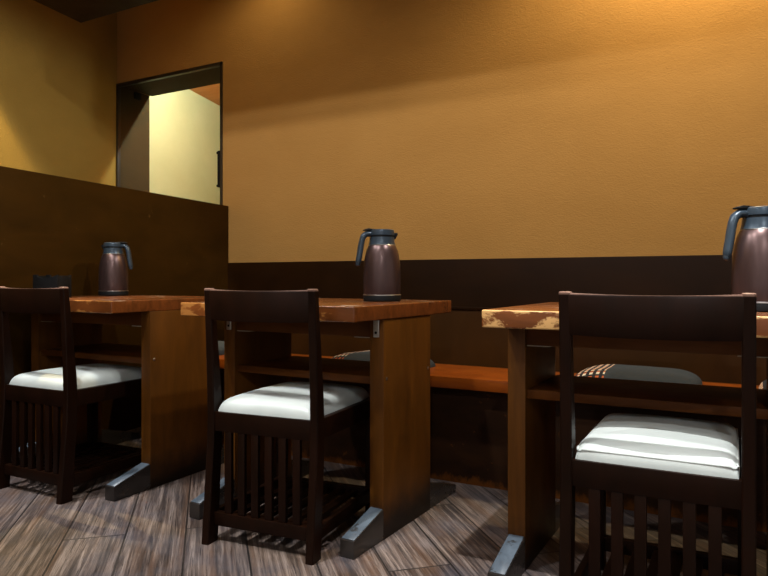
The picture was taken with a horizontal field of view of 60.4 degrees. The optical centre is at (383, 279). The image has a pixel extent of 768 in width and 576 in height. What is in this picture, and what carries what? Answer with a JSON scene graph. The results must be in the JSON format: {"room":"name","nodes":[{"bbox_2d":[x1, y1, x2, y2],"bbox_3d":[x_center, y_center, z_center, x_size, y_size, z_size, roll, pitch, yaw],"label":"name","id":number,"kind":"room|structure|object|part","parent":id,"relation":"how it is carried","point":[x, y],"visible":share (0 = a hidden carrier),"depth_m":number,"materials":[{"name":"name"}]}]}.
{"room":"cafe","nodes":[
{"label":"cafe","id":0,"kind":"room"},
{"bbox_2d":[0,0,116,185],"bbox_3d":[-3.068,-0.600,2.046,0.198,2.750,5.866,0,0,22],"label":"wall","id":1,"kind":"structure","parent":0,"point":[58,72],"depth_m":4.24,"materials":[{"name":"yellow paint"}]},
{"bbox_2d":[0,166,227,446],"bbox_3d":[-1.719,0.154,2.439,0.060,1.242,3.830,0,0,22],"label":"wall partition","id":2,"kind":"structure","parent":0,"point":[52,225],"depth_m":3.23,"materials":[{"name":"brown wood"}]},
{"bbox_2d":[149,89,219,203],"bbox_3d":[-1.575,-0.675,6.197,0.100,2.900,2.400,0,0,13],"label":"wall","id":3,"kind":"structure","parent":0,"point":[184,126],"depth_m":5.53,"materials":[{"name":"yellow paint"}]},
{"bbox_2d":[189,83,219,105],"bbox_3d":[-0.386,-1.644,5.545,3.667,0.050,2.320,0,0,29],"label":"ceiling","id":4,"kind":"structure","parent":0,"point":[211,92],"depth_m":5.72,"materials":[{"name":"orange paint"}]},
{"bbox_2d":[0,427,766,575],"bbox_3d":[-0.217,0.805,2.181,8.700,0.060,8.800,0,0,29],"label":"floor","id":5,"kind":"structure","parent":0,"point":[150,532],"depth_m":1.97,"materials":[{"name":"brown wood"}]},
{"bbox_2d":[0,286,140,504],"bbox_3d":[-1.180,0.401,2.544,0.373,0.750,0.450,0,0,27],"label":"dining chair","id":6,"kind":"object","parent":5,"relation":"on","point":[69,386],"visible":0.88,"depth_m":2.40,"materials":[{"name":"brown wood"}]},
{"bbox_3d":[-1.417,0.401,2.463,0.025,0.749,0.071,0,0,27],"label":"leg","id":7,"kind":"part","parent":6,"relation":"part of","materials":[{"name":"brown wood"}]},
{"bbox_3d":[-1.272,0.075,2.364,0.331,0.092,0.045,0,0,27],"label":"rail","id":8,"kind":"part","parent":6,"relation":"part of","materials":[{"name":"brown wood"}]},
{"bbox_3d":[-1.260,0.706,2.387,0.325,0.038,0.022,0,0,27],"label":"rail","id":9,"kind":"part","parent":6,"relation":"part of","materials":[{"name":"brown wood"}]},
{"bbox_3d":[-1.328,0.706,2.634,0.017,0.038,0.370,0,0,27],"label":"rail","id":10,"kind":"part","parent":6,"relation":"part of","materials":[{"name":"brown wood"}]},
{"bbox_3d":[-1.107,0.401,2.305,0.025,0.749,0.071,0,0,27],"label":"leg","id":11,"kind":"part","parent":6,"relation":"part of","materials":[{"name":"brown wood"}]},
{"bbox_3d":[-1.173,0.419,2.558,0.365,0.057,0.398,0,0,27],"label":"seat frame","id":12,"kind":"part","parent":6,"relation":"part of","materials":[{"name":"brown wood"}]},
{"bbox_3d":[-1.169,0.367,2.566,0.319,0.056,0.400,0,0,27],"label":"seat","id":13,"kind":"part","parent":6,"relation":"part of","materials":[{"name":"white leather"}]},
{"bbox_3d":[-1.238,0.584,2.805,0.028,0.382,0.035,0,0,27],"label":"leg","id":14,"kind":"part","parent":6,"relation":"part of","materials":[{"name":"brown wood"}]},
{"bbox_3d":[-1.020,0.706,2.477,0.017,0.038,0.370,0,0,27],"label":"rail","id":15,"kind":"part","parent":6,"relation":"part of","materials":[{"name":"brown wood"}]},
{"bbox_3d":[-1.088,0.706,2.725,0.325,0.038,0.020,0,0,27],"label":"rail","id":16,"kind":"part","parent":6,"relation":"part of","materials":[{"name":"brown wood"}]},
{"bbox_2d":[11,295,223,500],"bbox_3d":[-1.097,0.425,2.771,0.738,0.700,0.685,0,0,29],"label":"table","id":17,"kind":"object","parent":5,"relation":"on","point":[171,354],"visible":0.7,"depth_m":2.58,"materials":[{"name":"brown wood"}]},
{"bbox_2d":[33,275,70,297],"bbox_3d":[-1.374,0.028,2.733,0.140,0.094,0.070,0,0,23],"label":"napkin holder","id":18,"kind":"object","parent":17,"relation":"on","point":[56,281],"visible":0.7,"depth_m":2.71,"materials":[{"name":"black plastic"}]},
{"bbox_3d":[-1.386,0.028,2.705,0.140,0.094,0.008,0,0,23],"label":"plate","id":19,"kind":"part","parent":18,"relation":"part of","materials":[{"name":"black plastic"}]},
{"bbox_3d":[-1.362,0.028,2.762,0.140,0.094,0.008,0,0,23],"label":"plate","id":20,"kind":"part","parent":18,"relation":"part of","materials":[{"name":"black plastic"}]},
{"bbox_3d":[-1.312,0.027,2.707,0.006,0.084,0.056,0,0,23],"label":"plate","id":21,"kind":"part","parent":18,"relation":"part of","materials":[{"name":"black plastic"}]},
{"bbox_3d":[-1.393,0.447,2.910,0.049,0.655,0.310,0,0,29],"label":"leg panel","id":22,"kind":"part","parent":17,"relation":"part of","materials":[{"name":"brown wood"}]},
{"bbox_2d":[41,343,140,363],"bbox_3d":[-1.094,0.305,2.759,0.622,0.024,0.313,0,0,29],"label":"shelf","id":23,"kind":"object","parent":17,"relation":"attached to","point":[96,351],"depth_m":2.72,"materials":[{"name":"brown wood"}]},
{"bbox_2d":[98,242,132,295],"bbox_3d":[-1.252,-0.050,3.059,0.132,0.249,0.138,0,0,-42],"label":"flask","id":24,"kind":"object","parent":17,"relation":"on","point":[113,266],"visible":1,"depth_m":3.02,"materials":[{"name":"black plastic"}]},
{"bbox_3d":[-1.254,-0.161,3.062,0.086,0.021,0.086,0,0,6],"label":"lid","id":25,"kind":"part","parent":24,"relation":"part of","materials":[{"name":"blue plastic"}]},
{"bbox_3d":[-1.195,-0.110,3.055,0.067,0.112,0.025,0,0,6],"label":"handle","id":26,"kind":"part","parent":24,"relation":"part of","materials":[{"name":"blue plastic"}]},
{"bbox_3d":[-0.809,0.447,2.584,0.049,0.655,0.310,0,0,29],"label":"leg panel","id":27,"kind":"part","parent":17,"relation":"part of","materials":[{"name":"brown wood"}]},
{"bbox_2d":[201,288,369,565],"bbox_3d":[-0.281,0.401,2.057,0.373,0.750,0.450,0,0,23],"label":"dining chair","id":28,"kind":"object","parent":5,"relation":"on","point":[313,411],"visible":1,"depth_m":1.90,"materials":[{"name":"brown wood"}]},
{"bbox_3d":[-0.511,0.401,1.960,0.025,0.749,0.071,0,0,23],"label":"leg","id":29,"kind":"part","parent":28,"relation":"part of","materials":[{"name":"brown wood"}]},
{"bbox_3d":[-0.435,0.706,2.137,0.017,0.038,0.370,0,0,23],"label":"rail","id":30,"kind":"part","parent":28,"relation":"part of","materials":[{"name":"brown wood"}]},
{"bbox_3d":[-0.360,0.075,1.871,0.331,0.092,0.045,0,0,23],"label":"rail","id":31,"kind":"part","parent":28,"relation":"part of","materials":[{"name":"brown wood"}]},
{"bbox_3d":[-0.350,0.706,1.895,0.325,0.038,0.022,0,0,23],"label":"rail","id":32,"kind":"part","parent":28,"relation":"part of","materials":[{"name":"brown wood"}]},
{"bbox_3d":[-0.357,0.584,2.313,0.028,0.382,0.035,0,0,23],"label":"leg","id":33,"kind":"part","parent":28,"relation":"part of","materials":[{"name":"brown wood"}]},
{"bbox_3d":[-0.274,0.419,2.072,0.365,0.057,0.398,0,0,23],"label":"seat frame","id":34,"kind":"part","parent":28,"relation":"part of","materials":[{"name":"brown wood"}]},
{"bbox_3d":[-0.271,0.367,2.080,0.319,0.056,0.400,0,0,23],"label":"seat","id":35,"kind":"part","parent":28,"relation":"part of","materials":[{"name":"white leather"}]},
{"bbox_3d":[-0.191,0.401,1.824,0.025,0.749,0.071,0,0,23],"label":"leg","id":36,"kind":"part","parent":28,"relation":"part of","materials":[{"name":"brown wood"}]},
{"bbox_3d":[-0.201,0.706,2.244,0.325,0.038,0.020,0,0,23],"label":"rail","id":37,"kind":"part","parent":28,"relation":"part of","materials":[{"name":"brown wood"}]},
{"bbox_3d":[-0.116,0.706,2.001,0.017,0.038,0.370,0,0,23],"label":"rail","id":38,"kind":"part","parent":28,"relation":"part of","materials":[{"name":"brown wood"}]},
{"bbox_3d":[-0.043,0.584,2.179,0.028,0.382,0.035,0,0,23],"label":"leg","id":39,"kind":"part","parent":28,"relation":"part of","materials":[{"name":"brown wood"}]},
{"bbox_2d":[181,298,455,559],"bbox_3d":[-0.200,0.425,2.282,0.680,0.700,0.685,0,0,31],"label":"table","id":40,"kind":"object","parent":5,"relation":"on","point":[256,355],"visible":0.82,"depth_m":2.10,"materials":[{"name":"brown wood"}]},
{"bbox_3d":[-0.534,0.147,2.271,0.020,0.052,0.004,0,0,31],"label":"hook plate","id":41,"kind":"part","parent":40,"relation":"part of","materials":[{"name":"silver metal"}]},
{"bbox_3d":[-0.454,0.447,2.406,0.049,0.655,0.310,0,0,31],"label":"leg panel","id":42,"kind":"part","parent":40,"relation":"part of","materials":[{"name":"brown wood"}]},
{"bbox_2d":[237,356,369,383],"bbox_3d":[-0.192,0.305,2.266,0.546,0.024,0.313,0,0,31],"label":"shelf","id":43,"kind":"object","parent":40,"relation":"attached to","point":[356,371],"depth_m":2.22,"materials":[{"name":"brown wood"}]},
{"bbox_3d":[-0.023,0.147,1.969,0.020,0.052,0.004,0,0,31],"label":"hook plate","id":44,"kind":"part","parent":40,"relation":"part of","materials":[{"name":"silver metal"}]},
{"bbox_2d":[356,228,400,301],"bbox_3d":[-0.011,-0.050,2.272,0.140,0.249,0.131,0,0,24],"label":"flask","id":45,"kind":"object","parent":40,"relation":"on","point":[381,273],"visible":1,"depth_m":2.22,"materials":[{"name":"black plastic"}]},
{"bbox_3d":[-0.064,-0.110,2.254,0.067,0.112,0.025,0,0,-16],"label":"handle","id":46,"kind":"part","parent":45,"relation":"part of","materials":[{"name":"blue plastic"}]},
{"bbox_3d":[-0.007,-0.161,2.270,0.086,0.021,0.086,0,0,-16],"label":"lid","id":47,"kind":"part","parent":45,"relation":"part of","materials":[{"name":"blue plastic"}]},
{"bbox_3d":[0.057,0.447,2.104,0.049,0.655,0.310,0,0,31],"label":"leg panel","id":48,"kind":"part","parent":40,"relation":"part of","materials":[{"name":"brown wood"}]},
{"bbox_2d":[219,354,765,531],"bbox_3d":[1.319,0.570,2.060,5.660,0.411,0.343,0,0,29],"label":"bench","id":49,"kind":"object","parent":5,"relation":"on","point":[469,404],"visible":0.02,"depth_m":2.47,"materials":[{"name":"orange wood"}]},
{"bbox_2d":[218,341,223,354],"bbox_3d":[-0.939,0.333,3.309,0.410,0.060,0.310,0,0,26],"label":"seat cushion","id":50,"kind":"object","parent":49,"relation":"on","point":[220,343],"visible":0.06,"depth_m":3.20,"materials":[{"name":"fabric"}]},
{"bbox_2d":[332,350,435,367],"bbox_3d":[-0.013,0.333,2.794,0.410,0.060,0.310,0,0,43],"label":"seat cushion","id":51,"kind":"object","parent":49,"relation":"on","point":[361,355],"visible":0.17,"depth_m":2.75,"materials":[{"name":"fabric"}]},
{"bbox_2d":[575,364,702,384],"bbox_3d":[0.882,0.333,2.304,0.410,0.060,0.310,0,0,29],"label":"seat cushion","id":52,"kind":"object","parent":49,"relation":"on","point":[613,371],"visible":0.52,"depth_m":2.23,"materials":[{"name":"fabric"}]},
{"bbox_2d":[759,380,765,388],"bbox_3d":[1.383,0.333,2.023,0.410,0.060,0.310,0,0,29],"label":"seat cushion","id":53,"kind":"object","parent":49,"relation":"on","point":[762,385],"visible":0.34,"depth_m":2.10,"materials":[{"name":"fabric"}]},
{"bbox_2d":[482,302,767,575],"bbox_3d":[0.705,0.425,1.768,0.680,0.700,0.685,0,0,29],"label":"table","id":54,"kind":"object","parent":5,"relation":"on","point":[533,329],"visible":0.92,"depth_m":1.75,"materials":[{"name":"brown wood"},{"name":"wood"},{"name":"grey metal"}]},
{"bbox_3d":[0.429,0.447,1.896,0.049,0.655,0.310,0,0,29],"label":"leg panel","id":55,"kind":"part","parent":54,"relation":"part of","materials":[{"name":"brown wood"}]},
{"bbox_2d":[527,375,767,419],"bbox_3d":[0.700,0.305,1.760,0.560,0.024,0.313,0,0,29],"label":"shelf","id":56,"kind":"object","parent":54,"relation":"attached to","point":[678,397],"depth_m":1.69,"materials":[{"name":"brown wood"}]},
{"bbox_2d":[723,205,767,311],"bbox_3d":[0.891,-0.050,1.559,0.140,0.249,0.131,0,0,-42],"label":"flask","id":57,"kind":"object","parent":54,"relation":"on","point":[750,250],"visible":0.85,"depth_m":1.53,"materials":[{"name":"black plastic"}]},
{"bbox_3d":[0.835,-0.110,1.560,0.067,0.112,0.025,0,0,-2],"label":"handle","id":58,"kind":"part","parent":57,"relation":"part of","materials":[{"name":"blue plastic"}]},
{"bbox_3d":[0.852,-0.170,1.561,0.046,0.009,0.022,0,0,-2],"label":"lever","id":59,"kind":"part","parent":57,"relation":"part of","materials":[{"name":"black plastic"}]},
{"bbox_3d":[0.895,-0.161,1.562,0.086,0.021,0.086,0,0,-2],"label":"lid","id":60,"kind":"part","parent":57,"relation":"part of","materials":[{"name":"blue plastic"}]},
{"bbox_3d":[0.959,0.447,1.601,0.049,0.655,0.310,0,0,29],"label":"leg panel","id":61,"kind":"part","parent":54,"relation":"part of","materials":[{"name":"brown wood"}]},
{"bbox_2d":[559,291,756,575],"bbox_3d":[0.636,0.401,1.517,0.373,0.750,0.450,0,0,28],"label":"dining chair","id":62,"kind":"object","parent":5,"relation":"on","point":[691,462],"visible":1,"depth_m":1.36,"materials":[{"name":"brown wood"}]},
{"bbox_3d":[0.398,0.401,1.440,0.025,0.749,0.071,0,0,28],"label":"leg","id":63,"kind":"part","parent":62,"relation":"part of","materials":[{"name":"brown wood"}]},
{"bbox_3d":[0.489,0.706,1.609,0.017,0.038,0.370,0,0,28],"label":"rail","id":64,"kind":"part","parent":62,"relation":"part of","materials":[{"name":"brown wood"}]},
{"bbox_3d":[0.582,0.584,1.778,0.028,0.382,0.035,0,0,28],"label":"leg","id":65,"kind":"part","parent":62,"relation":"part of","materials":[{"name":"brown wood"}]},
{"bbox_3d":[0.541,0.075,1.338,0.331,0.092,0.045,0,0,28],"label":"rail","id":66,"kind":"part","parent":62,"relation":"part of","materials":[{"name":"brown wood"}]},
{"bbox_3d":[0.644,0.419,1.531,0.365,0.057,0.398,0,0,28],"label":"seat frame","id":67,"kind":"part","parent":62,"relation":"part of","materials":[{"name":"brown wood"}]},
{"bbox_3d":[0.648,0.367,1.539,0.319,0.056,0.400,0,0,28],"label":"seat","id":68,"kind":"part","parent":62,"relation":"part of","materials":[{"name":"white leather"}]},
{"bbox_3d":[0.731,0.706,1.696,0.325,0.038,0.020,0,0,28],"label":"rail","id":69,"kind":"part","parent":62,"relation":"part of","materials":[{"name":"brown wood"}]},
{"bbox_3d":[0.883,0.584,1.619,0.028,0.382,0.035,0,0,28],"label":"leg","id":70,"kind":"part","parent":62,"relation":"part of","materials":[{"name":"brown wood"}]},
{"bbox_3d":[0.706,0.401,1.277,0.025,0.749,0.071,0,0,28],"label":"leg","id":71,"kind":"part","parent":62,"relation":"part of","materials":[{"name":"brown wood"}]},
{"bbox_2d":[117,0,767,262],"bbox_3d":[0.948,-0.600,3.304,7.757,2.750,0.317,0,0,29],"label":"wall","id":72,"kind":"structure","parent":0,"point":[461,129],"depth_m":3.40,"materials":[{"name":"paint"}]},
{"bbox_2d":[116,61,222,204],"bbox_3d":[-1.475,-0.309,4.593,1.132,2.169,0.228,0,0,29],"label":"door frame","id":73,"kind":"structure","parent":72,"relation":"in","point":[137,96],"depth_m":4.45,"materials":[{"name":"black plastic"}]},
{"bbox_3d":[-1.054,-0.713,4.278,0.050,0.238,0.050,0,0,29],"label":"handle","id":74,"kind":"part","parent":73,"relation":"part of","materials":[{"name":"black plastic"}]},
{"bbox_2d":[123,67,219,95],"bbox_3d":[-1.389,-1.387,4.617,0.996,0.007,0.296,0,0,29],"label":"trim","id":75,"kind":"structure","parent":72,"relation":"attached to","point":[208,77],"depth_m":4.66,"materials":[{"name":"grey dark wood"}]},
{"bbox_2d":[228,255,765,384],"bbox_3d":[1.673,0.344,2.390,5.402,0.862,0.576,0,0,29],"label":"wall","id":76,"kind":"structure","parent":72,"relation":"attached to","point":[472,286],"depth_m":2.73,"materials":[{"name":"brown wood"}]},
{"bbox_3d":[1.536,0.123,2.144,5.402,0.012,0.013,0,0,29],"label":"rail","id":77,"kind":"part","parent":76,"relation":"part of","materials":[{"name":"brown wood"}]},
{"bbox_3d":[1.537,0.453,2.147,5.402,0.645,0.007,0,0,29],"label":"panel","id":78,"kind":"part","parent":76,"relation":"part of","materials":[{"name":"brown wood"}]},
{"bbox_3d":[-0.851,-2.025,1.040,8.700,0.100,6.190,0,0,29],"label":"ceiling","id":79,"kind":"structure","parent":0,"visible":0},
{"bbox_2d":[34,0,157,22],"bbox_3d":[0.952,-1.698,1.965,6.247,0.554,0.400,0,0,29],"label":"trim","id":80,"kind":"structure","parent":79,"relation":"attached to","point":[81,11],"depth_m":3.44,"materials":[{"name":"brown wood"}]}
]}

